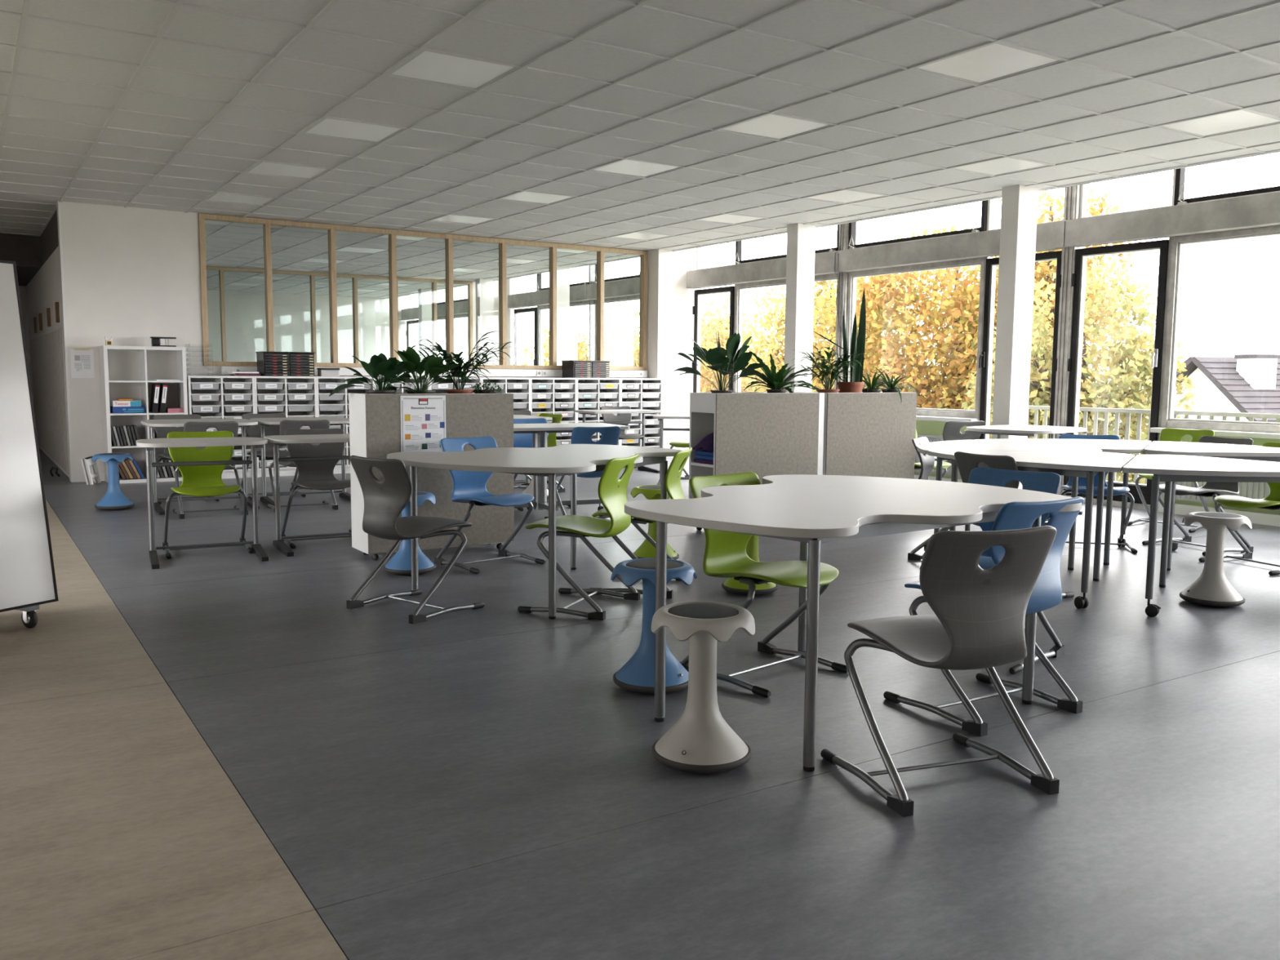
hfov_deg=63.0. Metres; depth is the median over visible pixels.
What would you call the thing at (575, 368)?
tray
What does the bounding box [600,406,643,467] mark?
chair
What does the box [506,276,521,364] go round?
wall
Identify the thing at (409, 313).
window
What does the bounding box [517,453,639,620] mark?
chair
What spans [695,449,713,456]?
folder
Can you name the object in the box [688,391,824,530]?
base cabinet
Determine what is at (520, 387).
storage unit
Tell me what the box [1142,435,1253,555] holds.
chair
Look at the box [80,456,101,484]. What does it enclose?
books
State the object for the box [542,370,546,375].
socket
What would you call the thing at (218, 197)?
recessed light
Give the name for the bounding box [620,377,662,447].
storage unit
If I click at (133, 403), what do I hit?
picture
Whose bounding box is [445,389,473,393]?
pot
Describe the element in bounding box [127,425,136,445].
book
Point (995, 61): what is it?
recessed light
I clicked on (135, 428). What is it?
book
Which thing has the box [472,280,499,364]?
wall
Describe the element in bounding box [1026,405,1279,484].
balcony railing
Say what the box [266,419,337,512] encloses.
chair
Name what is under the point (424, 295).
pillar
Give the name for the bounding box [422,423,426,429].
picture
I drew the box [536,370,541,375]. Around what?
socket
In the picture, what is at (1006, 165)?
recessed light
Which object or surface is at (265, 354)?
tray
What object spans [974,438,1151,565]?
table
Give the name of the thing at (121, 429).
book
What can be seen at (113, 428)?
book
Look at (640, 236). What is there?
recessed light
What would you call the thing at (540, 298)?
window
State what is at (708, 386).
autumn tree
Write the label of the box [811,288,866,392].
snake plant
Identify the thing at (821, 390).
pot
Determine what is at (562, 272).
pillar
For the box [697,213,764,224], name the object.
recessed light
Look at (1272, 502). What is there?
chair
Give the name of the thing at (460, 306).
window
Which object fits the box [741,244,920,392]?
autumn tree
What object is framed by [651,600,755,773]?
stool
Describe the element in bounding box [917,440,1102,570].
table
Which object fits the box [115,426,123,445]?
book
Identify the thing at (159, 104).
ceiling
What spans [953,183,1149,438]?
autumn tree
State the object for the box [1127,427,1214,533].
chair
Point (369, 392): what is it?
pot
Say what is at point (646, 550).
stool
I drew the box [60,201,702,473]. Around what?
wall
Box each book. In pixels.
[111,425,119,445]
[111,426,116,446]
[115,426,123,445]
[117,426,127,445]
[118,461,129,479]
[118,465,125,479]
[120,425,130,445]
[120,461,133,479]
[124,425,133,445]
[124,458,137,479]
[126,458,140,478]
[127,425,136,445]
[131,424,139,439]
[132,458,144,478]
[155,459,164,477]
[156,458,168,477]
[162,460,172,477]
[167,460,174,477]
[171,460,180,476]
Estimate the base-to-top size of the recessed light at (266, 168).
0.019 m
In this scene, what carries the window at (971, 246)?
in the wall
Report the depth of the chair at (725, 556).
4.21 m
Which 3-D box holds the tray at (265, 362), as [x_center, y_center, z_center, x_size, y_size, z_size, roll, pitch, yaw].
[-4.018,-1.325,11.872,0.532,0.023,0.294,-3,7,-33]
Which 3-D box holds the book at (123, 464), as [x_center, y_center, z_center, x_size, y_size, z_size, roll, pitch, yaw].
[-5.435,-0.118,11.052,0.108,0.201,0.220,-3,7,-33]
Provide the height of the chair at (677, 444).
0.776 m
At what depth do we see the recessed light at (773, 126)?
7.29 m
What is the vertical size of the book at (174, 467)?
0.189 m
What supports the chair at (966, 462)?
on the floor
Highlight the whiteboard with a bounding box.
[0,260,58,628]
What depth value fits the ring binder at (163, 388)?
11.10 m
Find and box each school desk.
[136,436,268,568]
[141,418,259,515]
[249,417,351,506]
[264,433,351,556]
[513,414,551,489]
[573,408,662,472]
[653,413,689,484]
[963,424,1088,515]
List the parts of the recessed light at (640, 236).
frame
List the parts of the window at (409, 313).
frame, post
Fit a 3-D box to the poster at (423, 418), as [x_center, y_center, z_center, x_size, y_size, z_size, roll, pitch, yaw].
[-1.370,-0.314,6.621,0.300,0.440,0.003,-3,7,-33]
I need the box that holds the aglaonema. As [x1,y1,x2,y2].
[379,346,470,393]
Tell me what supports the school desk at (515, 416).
on the floor
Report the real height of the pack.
0.018 m
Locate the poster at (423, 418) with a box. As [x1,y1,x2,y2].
[400,395,445,466]
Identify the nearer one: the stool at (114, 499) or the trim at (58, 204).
the stool at (114, 499)
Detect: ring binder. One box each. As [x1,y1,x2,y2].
[149,383,159,413]
[157,383,168,412]
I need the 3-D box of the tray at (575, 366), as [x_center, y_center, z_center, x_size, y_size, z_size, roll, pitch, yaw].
[-0.713,-1.515,14.000,0.522,0.019,0.294,-3,7,-33]
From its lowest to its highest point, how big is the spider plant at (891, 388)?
0.303 m
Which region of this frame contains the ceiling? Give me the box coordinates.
[0,0,1279,298]
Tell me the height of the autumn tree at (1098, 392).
7.820 m
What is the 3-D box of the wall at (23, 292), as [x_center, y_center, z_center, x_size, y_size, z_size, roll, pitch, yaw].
[-11.305,-1.767,15.873,3.550,2.500,0.100,-3,7,-33]
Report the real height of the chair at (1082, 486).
0.776 m
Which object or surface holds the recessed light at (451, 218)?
in the ceiling
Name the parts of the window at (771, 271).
frame, stay arm, fixed frame, hopper frame, stay rod, stay arm, post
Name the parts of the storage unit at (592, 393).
drawer, drawer, drawer, drawer, drawer, drawer, drawer, drawer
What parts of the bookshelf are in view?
shelf, shelf, shelf, shelf, shelf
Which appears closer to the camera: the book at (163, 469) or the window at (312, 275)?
the book at (163, 469)
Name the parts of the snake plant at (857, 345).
pot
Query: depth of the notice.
10.97 m
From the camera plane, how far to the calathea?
7.70 m
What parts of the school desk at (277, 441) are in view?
leg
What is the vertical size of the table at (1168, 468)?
0.745 m
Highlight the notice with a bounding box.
[70,348,94,377]
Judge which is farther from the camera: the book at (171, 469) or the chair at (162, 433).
the book at (171, 469)
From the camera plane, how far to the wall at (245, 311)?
23.45 m
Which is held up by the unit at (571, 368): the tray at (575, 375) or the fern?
the tray at (575, 375)
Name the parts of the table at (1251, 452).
leg, apron rail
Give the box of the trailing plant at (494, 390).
[468,380,502,393]
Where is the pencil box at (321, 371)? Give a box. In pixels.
[316,368,339,376]
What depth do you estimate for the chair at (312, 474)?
7.38 m
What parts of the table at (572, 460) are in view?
leg, apron rail, leg, leg, apron rail, leg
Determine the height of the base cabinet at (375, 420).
1.046 m
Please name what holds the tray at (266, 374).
on the unit at (278, 363)
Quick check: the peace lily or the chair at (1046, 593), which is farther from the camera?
the peace lily
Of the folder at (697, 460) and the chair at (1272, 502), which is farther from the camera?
the folder at (697, 460)
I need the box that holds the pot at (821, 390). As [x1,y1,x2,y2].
[817,389,839,392]
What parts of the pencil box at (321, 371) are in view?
lid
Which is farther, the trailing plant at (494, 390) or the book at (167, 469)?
the book at (167, 469)
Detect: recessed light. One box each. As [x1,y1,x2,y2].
[206,192,275,205]
[246,161,328,179]
[303,118,404,142]
[388,50,518,89]
[432,214,495,224]
[501,191,575,204]
[591,160,681,177]
[612,232,671,240]
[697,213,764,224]
[719,114,832,140]
[806,190,884,203]
[913,43,1062,84]
[951,157,1050,175]
[1159,110,1279,137]
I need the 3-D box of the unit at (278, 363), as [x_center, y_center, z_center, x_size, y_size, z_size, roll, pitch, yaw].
[-4.030,-1.318,11.892,0.576,0.274,0.339,-3,7,-33]
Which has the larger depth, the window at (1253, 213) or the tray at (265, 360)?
the tray at (265, 360)
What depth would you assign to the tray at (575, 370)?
13.88 m
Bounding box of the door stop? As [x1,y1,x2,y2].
[49,466,60,476]
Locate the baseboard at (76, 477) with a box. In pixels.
[71,472,105,482]
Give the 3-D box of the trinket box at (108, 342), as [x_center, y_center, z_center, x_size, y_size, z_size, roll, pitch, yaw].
[-5.523,-1.445,10.870,0.070,0.098,0.052,-3,7,-33]
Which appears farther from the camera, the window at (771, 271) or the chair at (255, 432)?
the window at (771, 271)
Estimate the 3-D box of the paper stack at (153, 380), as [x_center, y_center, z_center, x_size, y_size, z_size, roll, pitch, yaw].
[-5.065,-1.069,11.191,0.230,0.010,0.220,-3,7,-33]
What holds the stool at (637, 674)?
on the floor
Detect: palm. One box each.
[410,331,517,393]
[792,344,869,392]
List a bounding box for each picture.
[74,355,79,360]
[130,400,141,406]
[404,414,410,421]
[404,434,410,439]
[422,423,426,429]
[422,443,427,448]
[425,413,430,420]
[425,432,431,437]
[440,422,444,427]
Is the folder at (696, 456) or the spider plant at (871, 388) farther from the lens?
the spider plant at (871, 388)
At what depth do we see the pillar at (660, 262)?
14.62 m
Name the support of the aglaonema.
on the base cabinet at (375, 420)
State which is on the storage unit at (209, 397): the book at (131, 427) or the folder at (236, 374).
the folder at (236, 374)
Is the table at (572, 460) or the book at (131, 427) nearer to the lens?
the table at (572, 460)
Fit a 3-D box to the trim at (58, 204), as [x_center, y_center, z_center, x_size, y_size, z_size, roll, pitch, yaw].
[-6.018,-1.427,10.944,0.023,2.900,0.173,-3,7,-33]
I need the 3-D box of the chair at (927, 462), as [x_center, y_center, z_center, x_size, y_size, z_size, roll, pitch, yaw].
[2.061,0.118,6.864,0.526,0.776,0.516,3,6,27]
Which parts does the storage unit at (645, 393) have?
drawer, drawer, drawer, drawer, drawer, drawer, drawer, drawer, drawer, drawer, drawer, drawer, drawer, drawer, drawer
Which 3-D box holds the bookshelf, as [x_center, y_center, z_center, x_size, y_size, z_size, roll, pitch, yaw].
[-5.279,-0.703,11.153,0.785,1.430,0.385,-3,7,-33]
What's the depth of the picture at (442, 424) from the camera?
6.68 m
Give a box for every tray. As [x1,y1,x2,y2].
[264,353,313,356]
[264,355,313,359]
[264,359,313,361]
[264,361,313,364]
[264,364,313,367]
[264,367,313,369]
[265,370,313,373]
[265,373,313,375]
[574,361,608,364]
[574,364,608,365]
[574,365,608,368]
[574,368,608,369]
[574,369,608,371]
[574,371,608,373]
[574,373,608,375]
[574,375,608,377]
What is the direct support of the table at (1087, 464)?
on the floor
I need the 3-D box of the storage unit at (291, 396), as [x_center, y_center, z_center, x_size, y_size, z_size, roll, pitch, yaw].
[-4.076,-0.619,11.932,0.678,1.125,0.375,-3,7,-33]
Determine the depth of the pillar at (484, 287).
19.27 m
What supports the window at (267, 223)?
in the wall at (131, 275)
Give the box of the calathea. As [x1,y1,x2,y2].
[671,328,767,393]
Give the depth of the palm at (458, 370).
6.85 m
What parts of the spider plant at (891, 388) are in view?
pot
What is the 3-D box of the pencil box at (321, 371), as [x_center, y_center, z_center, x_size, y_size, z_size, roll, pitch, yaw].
[-3.607,-1.247,12.101,0.220,0.098,0.160,-3,7,-33]
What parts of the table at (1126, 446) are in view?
leg, leg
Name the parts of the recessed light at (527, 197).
frame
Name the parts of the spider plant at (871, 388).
pot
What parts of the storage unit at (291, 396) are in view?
drawer, drawer, drawer, drawer, drawer, drawer, drawer, drawer, drawer, drawer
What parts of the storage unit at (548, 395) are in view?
drawer, drawer, drawer, drawer, drawer, drawer, drawer, drawer, drawer, drawer, drawer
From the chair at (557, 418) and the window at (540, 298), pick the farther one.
the window at (540, 298)
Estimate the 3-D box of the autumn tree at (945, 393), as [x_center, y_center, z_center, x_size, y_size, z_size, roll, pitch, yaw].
[7.272,-1.298,24.457,7.490,9.374,7.457,3,6,21]
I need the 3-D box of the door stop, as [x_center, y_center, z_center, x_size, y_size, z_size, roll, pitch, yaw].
[-6.454,-0.093,11.528,0.104,0.120,0.115,-1,6,-11]
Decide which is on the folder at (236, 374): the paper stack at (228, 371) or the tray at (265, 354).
the paper stack at (228, 371)
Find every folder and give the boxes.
[230,373,261,376]
[693,458,713,464]
[694,454,713,460]
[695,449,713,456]
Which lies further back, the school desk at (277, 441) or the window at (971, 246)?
the window at (971, 246)
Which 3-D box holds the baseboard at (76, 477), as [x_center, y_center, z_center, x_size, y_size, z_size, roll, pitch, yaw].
[-5.849,-0.029,11.096,0.320,0.090,0.012,-3,7,-33]
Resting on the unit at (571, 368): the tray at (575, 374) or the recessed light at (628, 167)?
the tray at (575, 374)
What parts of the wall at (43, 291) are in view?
locker slat panel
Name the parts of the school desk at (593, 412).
leg, leg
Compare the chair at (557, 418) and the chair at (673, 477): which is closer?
the chair at (673, 477)
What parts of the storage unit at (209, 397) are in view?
drawer, drawer, drawer, drawer, drawer, drawer, drawer, drawer, drawer, drawer, drawer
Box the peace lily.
[328,353,423,396]
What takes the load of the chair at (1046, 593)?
on the floor
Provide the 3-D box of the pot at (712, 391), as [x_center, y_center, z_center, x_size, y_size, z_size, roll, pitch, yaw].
[0.609,-0.645,7.799,0.170,0.050,0.170,-3,7,-33]
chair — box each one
[152,413,219,504]
[162,431,253,559]
[173,421,248,519]
[238,413,306,499]
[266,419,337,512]
[280,428,351,548]
[346,455,484,624]
[434,435,545,573]
[513,409,548,483]
[513,413,564,493]
[513,417,570,511]
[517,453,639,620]
[544,426,621,519]
[589,447,692,598]
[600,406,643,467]
[669,441,688,478]
[679,471,848,697]
[820,525,1059,817]
[883,496,1084,736]
[907,436,949,559]
[914,430,951,477]
[920,466,1065,674]
[926,420,984,479]
[954,451,1074,598]
[1058,434,1137,553]
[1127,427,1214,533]
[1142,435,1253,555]
[1198,441,1279,575]
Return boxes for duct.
[220,366,647,377]
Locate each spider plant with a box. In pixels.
[848,368,891,392]
[866,365,919,399]
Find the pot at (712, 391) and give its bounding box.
[710,390,733,393]
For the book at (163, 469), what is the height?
0.189 m
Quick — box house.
[1120,354,1279,440]
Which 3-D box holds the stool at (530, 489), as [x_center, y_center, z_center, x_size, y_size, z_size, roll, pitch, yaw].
[-0.980,-0.060,9.894,0.313,0.472,0.313,-3,7,-34]
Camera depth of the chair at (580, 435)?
8.12 m
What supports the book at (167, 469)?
in the bookshelf
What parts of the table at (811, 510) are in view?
leg, apron rail, leg, leg, apron rail, leg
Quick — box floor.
[0,448,1279,959]
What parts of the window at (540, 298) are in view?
frame, hopper frame, fixed frame, post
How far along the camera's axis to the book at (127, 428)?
10.96 m
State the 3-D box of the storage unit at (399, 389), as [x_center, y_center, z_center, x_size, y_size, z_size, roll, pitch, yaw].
[-2.934,-0.685,12.668,0.678,1.125,0.375,-3,7,-33]
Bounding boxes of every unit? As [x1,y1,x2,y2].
[186,375,255,479]
[253,376,317,477]
[255,351,315,376]
[315,376,374,473]
[374,376,429,392]
[429,377,481,392]
[481,377,530,410]
[524,377,576,445]
[561,360,610,377]
[576,377,620,444]
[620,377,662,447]
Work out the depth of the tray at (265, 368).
11.78 m
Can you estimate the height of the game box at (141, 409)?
0.068 m
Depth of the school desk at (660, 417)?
11.25 m
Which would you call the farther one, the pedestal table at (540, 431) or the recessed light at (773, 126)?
the pedestal table at (540, 431)
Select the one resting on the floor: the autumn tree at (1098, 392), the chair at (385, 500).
the chair at (385, 500)
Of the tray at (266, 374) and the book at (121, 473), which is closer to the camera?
the book at (121, 473)
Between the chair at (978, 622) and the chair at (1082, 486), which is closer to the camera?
the chair at (978, 622)
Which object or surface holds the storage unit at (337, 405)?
on the floor
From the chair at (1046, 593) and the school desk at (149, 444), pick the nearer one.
the chair at (1046, 593)
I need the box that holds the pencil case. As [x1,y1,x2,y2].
[164,407,183,413]
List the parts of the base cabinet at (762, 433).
felt panel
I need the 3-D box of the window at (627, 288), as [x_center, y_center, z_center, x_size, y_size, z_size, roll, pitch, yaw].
[-0.046,-2.060,16.401,0.260,3.155,2.704,-3,7,-33]
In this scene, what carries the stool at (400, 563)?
on the floor
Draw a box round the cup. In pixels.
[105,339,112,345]
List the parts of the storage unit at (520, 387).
drawer, drawer, drawer, drawer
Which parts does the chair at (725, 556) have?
seat plate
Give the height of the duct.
0.095 m
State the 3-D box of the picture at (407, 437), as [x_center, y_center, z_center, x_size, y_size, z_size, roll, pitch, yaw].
[-1.458,-0.271,6.568,0.036,0.034,0.001,-3,7,-33]
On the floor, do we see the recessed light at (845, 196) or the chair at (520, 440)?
the chair at (520, 440)
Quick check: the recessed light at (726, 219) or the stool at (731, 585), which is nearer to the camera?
the stool at (731, 585)
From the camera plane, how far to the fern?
8.01 m
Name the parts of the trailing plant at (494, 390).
pot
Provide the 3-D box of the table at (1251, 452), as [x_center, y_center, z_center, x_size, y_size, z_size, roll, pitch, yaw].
[3.668,0.152,6.803,1.128,0.745,1.085,0,6,-1]
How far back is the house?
27.32 m
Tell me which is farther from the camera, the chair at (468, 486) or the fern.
the fern
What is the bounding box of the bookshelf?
[98,345,187,484]
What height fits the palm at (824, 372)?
0.408 m
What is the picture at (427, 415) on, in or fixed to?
attached to the poster at (423, 418)
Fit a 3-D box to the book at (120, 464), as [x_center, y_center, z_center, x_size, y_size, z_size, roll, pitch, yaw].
[-5.465,-0.116,11.032,0.108,0.201,0.220,-3,7,-33]
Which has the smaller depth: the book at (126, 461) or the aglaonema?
the aglaonema
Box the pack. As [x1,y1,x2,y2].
[115,398,132,400]
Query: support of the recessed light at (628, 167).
in the ceiling
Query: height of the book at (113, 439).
0.196 m
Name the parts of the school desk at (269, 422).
leg, leg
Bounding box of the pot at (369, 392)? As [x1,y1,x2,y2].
[365,390,396,394]
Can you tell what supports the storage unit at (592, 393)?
on the floor
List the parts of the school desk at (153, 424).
leg, leg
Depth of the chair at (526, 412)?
11.49 m
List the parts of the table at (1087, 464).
leg, apron rail, leg, apron rail, leg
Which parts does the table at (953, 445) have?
leg, leg, leg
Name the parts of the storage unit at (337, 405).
drawer, drawer, drawer, drawer, drawer, drawer, drawer, drawer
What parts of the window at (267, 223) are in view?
rail, rail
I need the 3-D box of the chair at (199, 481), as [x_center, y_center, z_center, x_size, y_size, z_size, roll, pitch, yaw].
[-2.846,0.080,6.846,0.516,0.776,0.526,-3,6,-27]
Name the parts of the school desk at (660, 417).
leg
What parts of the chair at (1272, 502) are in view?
seat plate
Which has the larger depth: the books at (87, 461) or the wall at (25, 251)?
the wall at (25, 251)
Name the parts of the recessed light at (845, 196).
frame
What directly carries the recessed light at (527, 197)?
in the ceiling
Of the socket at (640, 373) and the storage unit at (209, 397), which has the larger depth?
the socket at (640, 373)
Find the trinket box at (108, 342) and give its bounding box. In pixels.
[104,336,112,345]
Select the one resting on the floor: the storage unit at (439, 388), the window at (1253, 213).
the storage unit at (439, 388)
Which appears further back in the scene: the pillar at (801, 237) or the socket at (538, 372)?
the socket at (538, 372)
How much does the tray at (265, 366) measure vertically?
0.023 m
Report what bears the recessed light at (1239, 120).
in the ceiling
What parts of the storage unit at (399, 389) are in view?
drawer, drawer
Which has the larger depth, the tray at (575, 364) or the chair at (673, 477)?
the tray at (575, 364)
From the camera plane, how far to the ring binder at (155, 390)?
11.06 m
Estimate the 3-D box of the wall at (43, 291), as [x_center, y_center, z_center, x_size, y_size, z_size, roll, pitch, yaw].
[-7.885,-1.544,13.935,0.142,2.500,6.890,-3,7,-33]
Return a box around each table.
[386,444,681,619]
[513,422,630,511]
[624,474,1082,771]
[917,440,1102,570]
[927,450,1134,608]
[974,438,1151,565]
[1122,454,1279,617]
[1143,440,1279,570]
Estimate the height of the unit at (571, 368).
0.229 m
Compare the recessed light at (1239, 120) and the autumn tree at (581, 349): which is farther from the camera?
the autumn tree at (581, 349)
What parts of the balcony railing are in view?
handrail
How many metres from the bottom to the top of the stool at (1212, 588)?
0.472 m
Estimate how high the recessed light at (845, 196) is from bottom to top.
0.019 m
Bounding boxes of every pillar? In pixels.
[417,288,432,361]
[475,278,493,364]
[556,265,569,365]
[647,248,674,457]
[783,222,815,391]
[991,184,1038,488]
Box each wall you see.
[0,234,41,285]
[18,285,31,379]
[26,245,69,477]
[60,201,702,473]
[207,289,415,363]
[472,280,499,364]
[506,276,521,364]
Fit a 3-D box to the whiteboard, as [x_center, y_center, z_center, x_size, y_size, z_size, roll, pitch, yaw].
[-3.211,-0.118,4.339,0.492,1.671,1.274,3,7,28]
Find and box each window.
[198,213,648,370]
[206,266,473,364]
[401,287,455,362]
[443,298,467,361]
[507,264,595,365]
[586,264,639,360]
[686,222,857,392]
[838,185,1088,494]
[1063,168,1279,526]
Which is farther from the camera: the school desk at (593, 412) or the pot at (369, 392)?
the school desk at (593, 412)
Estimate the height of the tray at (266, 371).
0.023 m
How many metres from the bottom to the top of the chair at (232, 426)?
0.776 m
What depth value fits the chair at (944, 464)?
9.09 m
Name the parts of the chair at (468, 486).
seat plate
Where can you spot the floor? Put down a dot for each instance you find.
(207, 753)
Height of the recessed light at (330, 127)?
0.019 m
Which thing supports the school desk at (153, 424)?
on the floor
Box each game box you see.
[110,400,141,406]
[110,405,145,413]
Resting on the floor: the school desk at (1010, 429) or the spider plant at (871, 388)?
the school desk at (1010, 429)
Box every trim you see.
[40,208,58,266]
[56,200,73,482]
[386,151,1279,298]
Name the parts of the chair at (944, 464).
seat plate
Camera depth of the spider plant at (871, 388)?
8.60 m
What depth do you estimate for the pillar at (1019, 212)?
9.56 m
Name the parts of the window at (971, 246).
stay arm, fixed frame, stay rod, hopper frame, spandrel panel, stay arm, handle, frame, post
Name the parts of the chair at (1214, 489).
seat plate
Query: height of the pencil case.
0.045 m
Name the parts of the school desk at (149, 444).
leg, leg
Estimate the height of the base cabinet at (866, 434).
1.046 m
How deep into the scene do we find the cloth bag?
7.79 m
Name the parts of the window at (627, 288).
hopper frame, fixed frame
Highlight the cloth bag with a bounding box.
[692,432,713,451]
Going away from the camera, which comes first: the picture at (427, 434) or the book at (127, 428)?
the picture at (427, 434)
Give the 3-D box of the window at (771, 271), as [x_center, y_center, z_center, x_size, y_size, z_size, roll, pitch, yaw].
[1.616,-1.788,13.845,0.260,3.155,3.144,-3,7,-33]
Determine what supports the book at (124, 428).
on the bookshelf
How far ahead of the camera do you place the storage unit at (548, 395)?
13.71 m
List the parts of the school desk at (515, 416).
leg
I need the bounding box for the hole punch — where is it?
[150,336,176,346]
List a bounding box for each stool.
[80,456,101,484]
[92,453,134,510]
[382,491,435,574]
[522,475,548,497]
[610,558,697,693]
[631,484,679,559]
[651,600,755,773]
[721,534,777,595]
[1179,511,1252,607]
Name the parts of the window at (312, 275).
rail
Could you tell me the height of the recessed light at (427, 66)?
0.019 m
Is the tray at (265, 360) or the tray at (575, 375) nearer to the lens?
the tray at (265, 360)
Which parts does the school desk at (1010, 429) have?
leg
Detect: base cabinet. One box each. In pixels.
[348,392,514,559]
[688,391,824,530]
[802,391,916,479]
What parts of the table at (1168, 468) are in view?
leg, leg, apron rail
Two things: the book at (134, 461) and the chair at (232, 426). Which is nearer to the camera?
the chair at (232, 426)
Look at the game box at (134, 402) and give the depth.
10.90 m
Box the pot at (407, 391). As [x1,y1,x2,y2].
[405,390,435,393]
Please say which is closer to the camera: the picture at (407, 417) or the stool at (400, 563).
the stool at (400, 563)
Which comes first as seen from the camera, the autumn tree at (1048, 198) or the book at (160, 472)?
the book at (160, 472)
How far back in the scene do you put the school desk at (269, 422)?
9.47 m
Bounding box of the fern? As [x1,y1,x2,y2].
[724,350,823,393]
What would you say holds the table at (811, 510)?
on the floor
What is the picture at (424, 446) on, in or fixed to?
attached to the poster at (423, 418)
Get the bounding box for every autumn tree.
[521,320,639,366]
[604,292,774,390]
[700,322,784,392]
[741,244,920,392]
[811,197,1124,438]
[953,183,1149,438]
[961,258,1197,484]
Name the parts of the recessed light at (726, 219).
frame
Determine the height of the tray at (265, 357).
0.023 m
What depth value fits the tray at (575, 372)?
14.00 m
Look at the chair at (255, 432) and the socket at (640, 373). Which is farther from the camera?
the socket at (640, 373)
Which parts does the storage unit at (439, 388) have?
drawer, drawer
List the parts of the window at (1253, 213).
frame, handle, stay arm, spandrel panel, fixed frame, hopper frame, stay rod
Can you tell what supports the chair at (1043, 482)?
on the floor
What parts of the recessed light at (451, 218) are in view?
frame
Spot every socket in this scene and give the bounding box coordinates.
[234,368,240,373]
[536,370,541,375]
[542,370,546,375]
[638,371,643,376]
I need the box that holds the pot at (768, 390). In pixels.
[766,389,786,392]
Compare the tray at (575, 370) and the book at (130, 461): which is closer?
the book at (130, 461)
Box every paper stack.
[153,379,180,380]
[227,371,258,373]
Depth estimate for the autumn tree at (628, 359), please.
42.69 m
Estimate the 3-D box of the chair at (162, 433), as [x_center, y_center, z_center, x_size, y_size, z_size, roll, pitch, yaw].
[-4.152,-0.199,9.499,0.516,0.776,0.526,-3,7,-33]
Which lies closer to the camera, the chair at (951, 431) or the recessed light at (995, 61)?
the recessed light at (995, 61)
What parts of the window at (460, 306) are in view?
hopper frame, fixed frame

